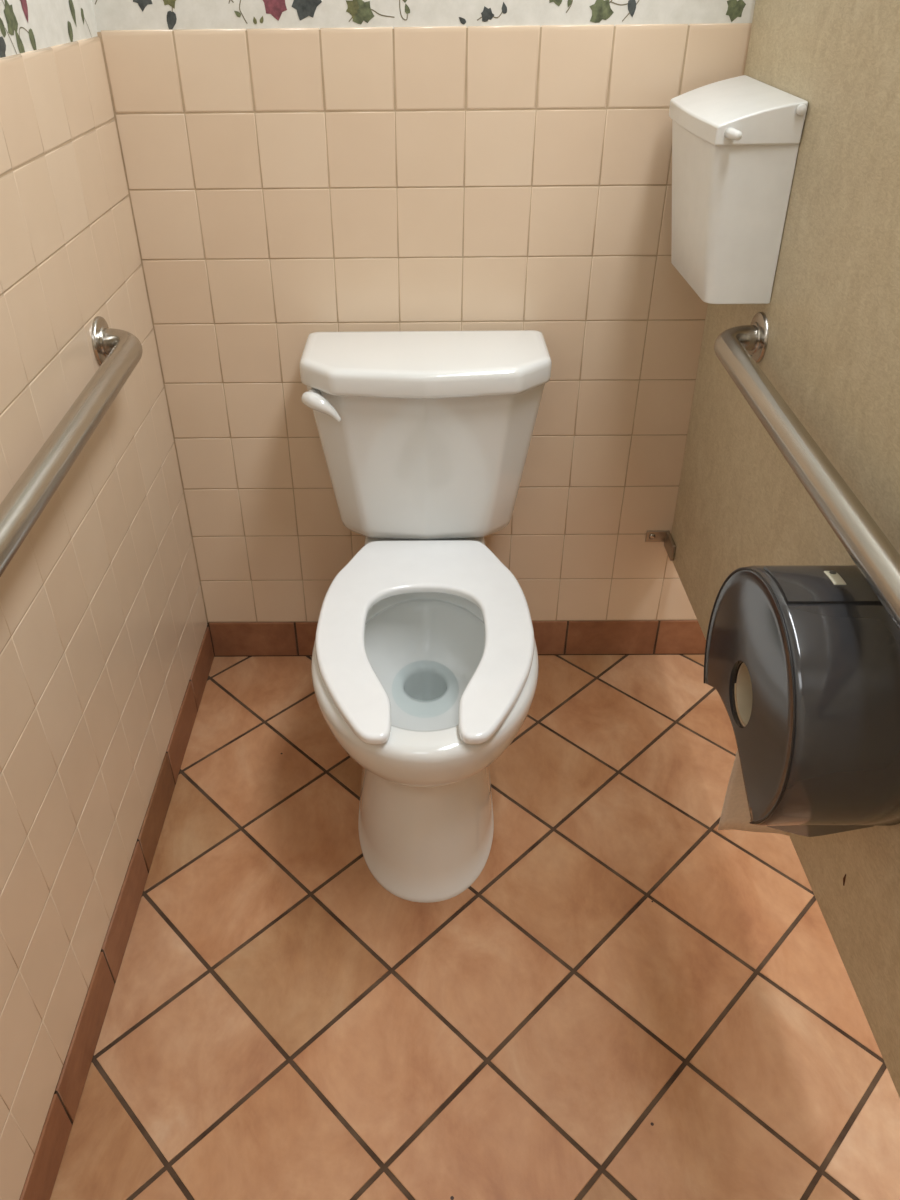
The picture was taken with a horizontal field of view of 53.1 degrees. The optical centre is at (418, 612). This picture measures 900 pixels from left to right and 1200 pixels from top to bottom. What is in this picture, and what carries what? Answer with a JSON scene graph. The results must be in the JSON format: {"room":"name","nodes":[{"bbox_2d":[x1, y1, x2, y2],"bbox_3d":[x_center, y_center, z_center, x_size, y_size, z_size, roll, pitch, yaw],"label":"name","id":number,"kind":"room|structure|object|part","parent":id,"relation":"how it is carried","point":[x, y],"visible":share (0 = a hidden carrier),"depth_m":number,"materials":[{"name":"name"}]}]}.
{"room":"public restroom","nodes":[
{"label":"public restroom","id":0,"kind":"room"},
{"bbox_2d":[0,36,206,1199],"bbox_3d":[-0.537,0.505,0.480,0.120,1.203,3.001,0,36,1],"label":"wall","id":1,"kind":"structure","parent":0,"point":[103,621],"depth_m":1.22,"materials":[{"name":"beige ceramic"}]},
{"bbox_2d":[0,0,97,57],"bbox_3d":[-0.550,-0.511,-0.181,0.117,1.297,3.120,0,36,1],"label":"wallpaper","id":2,"kind":"object","parent":1,"relation":"attached to","point":[25,25],"depth_m":1.15,"materials":[{"name":"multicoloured paper"}]},
{"bbox_2d":[0,316,142,576],"bbox_3d":[-0.440,-0.123,0.974,0.071,0.102,0.990,0,36,1],"label":"grab bar","id":3,"kind":"object","parent":1,"relation":"attached to","point":[117,352],"visible":1,"depth_m":1.06,"materials":[{"name":"silver metal"}]},
{"bbox_2d":[19,625,213,1199],"bbox_3d":[-0.471,0.941,0.794,0.005,0.088,3.000,0,36,1],"label":"baseboard","id":4,"kind":"structure","parent":1,"relation":"attached to","point":[49,1152],"depth_m":1.36,"materials":[{"name":"tile"}]},
{"bbox_2d":[97,23,751,624],"bbox_3d":[0.721,-0.417,1.730,2.620,1.210,0.120,0,36,1],"label":"wall","id":5,"kind":"structure","parent":0,"point":[285,185],"depth_m":1.53,"materials":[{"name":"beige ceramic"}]},
{"bbox_2d":[92,0,755,31],"bbox_3d":[0.771,-1.396,1.024,2.513,1.299,0.117,0,36,1],"label":"wallpaper","id":6,"kind":"structure","parent":5,"relation":"attached to","point":[109,14],"depth_m":1.33,"materials":[{"name":"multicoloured paper"}]},
{"bbox_2d":[207,620,705,656],"bbox_3d":[0.785,0.054,1.994,2.500,0.094,0.005,0,36,1],"label":"baseboard","id":7,"kind":"structure","parent":5,"relation":"attached to","point":[653,637],"depth_m":2.00,"materials":[{"name":"tile"}]},
{"bbox_2d":[645,0,899,1097],"bbox_3d":[0.491,-0.237,0.726,0.073,1.502,1.720,0,36,1],"label":"wall","id":8,"kind":"structure","parent":5,"relation":"attached to","point":[832,354],"depth_m":1.09,"materials":[{"name":"beige laminate"}]},
{"bbox_2d":[669,75,807,303],"bbox_3d":[0.433,-0.612,1.297,0.122,0.255,0.316,0,36,1],"label":"bin","id":9,"kind":"object","parent":8,"relation":"attached to","point":[736,140],"visible":1,"depth_m":1.21,"materials":[{"name":"white plastic"}]},
{"bbox_3d":[0.430,-0.699,1.245,0.118,0.053,0.284,0,36,1],"label":"lid","id":10,"kind":"part","parent":9,"relation":"part of","materials":[{"name":"white plastic"}]},
{"bbox_2d":[704,565,899,836],"bbox_3d":[0.425,0.085,0.978,0.149,0.282,0.280,0,36,1],"label":"dispenser","id":11,"kind":"object","parent":8,"relation":"attached to","point":[811,653],"visible":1,"depth_m":0.88,"materials":[{"name":"black plastic"}]},
{"bbox_2d":[718,724,789,835],"bbox_3d":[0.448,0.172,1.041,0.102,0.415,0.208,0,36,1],"label":"toilet paper roll","id":12,"kind":"object","parent":11,"relation":"in","point":[735,815],"visible":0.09,"depth_m":1.19,"materials":[{"name":"beige paper"}]},
{"bbox_3d":[0.420,-0.035,0.908,0.012,0.005,0.028,0,36,1],"label":"lock plate","id":13,"kind":"part","parent":11,"relation":"part of","materials":[{"name":"silver metal"}]},
{"bbox_2d":[714,312,899,629],"bbox_3d":[0.455,-0.120,0.942,0.081,0.094,1.003,0,36,1],"label":"grab bar","id":14,"kind":"object","parent":8,"relation":"attached to","point":[739,349],"visible":1,"depth_m":0.97,"materials":[{"name":"silver metal"}]},
{"bbox_2d":[50,654,899,1199],"bbox_3d":[0.768,0.989,0.833,2.520,0.060,3.020,0,36,1],"label":"floor","id":15,"kind":"structure","parent":0,"point":[632,996],"depth_m":1.36,"materials":[{"name":"tile"}]},
{"bbox_2d":[299,330,551,902],"bbox_3d":[0.013,0.007,1.516,0.415,0.746,0.700,0,36,1],"label":"toilet","id":16,"kind":"object","parent":15,"relation":"on","point":[425,662],"visible":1,"depth_m":1.49,"materials":[{"name":"white ceramic"}]},
{"bbox_3d":[-0.167,-0.345,1.481,0.049,0.044,0.082,-18,39,-22],"label":"flush lever","id":17,"kind":"part","parent":16,"relation":"part of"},
{"bbox_3d":[0.010,0.024,1.431,0.343,0.018,0.516,0,36,1],"label":"seat","id":18,"kind":"part","parent":16,"relation":"part of","materials":[{"name":"white plastic"}]},
{"bbox_3d":[0.011,-0.419,1.506,0.415,0.042,0.216,0,36,1],"label":"tank lid","id":19,"kind":"part","parent":16,"relation":"part of","materials":[{"name":"white ceramic"}]},
{"bbox_3d":[0.013,-0.285,1.614,0.406,0.296,0.174,0,36,1],"label":"tank","id":20,"kind":"part","parent":16,"relation":"part of","materials":[{"name":"white ceramic"}]}
]}

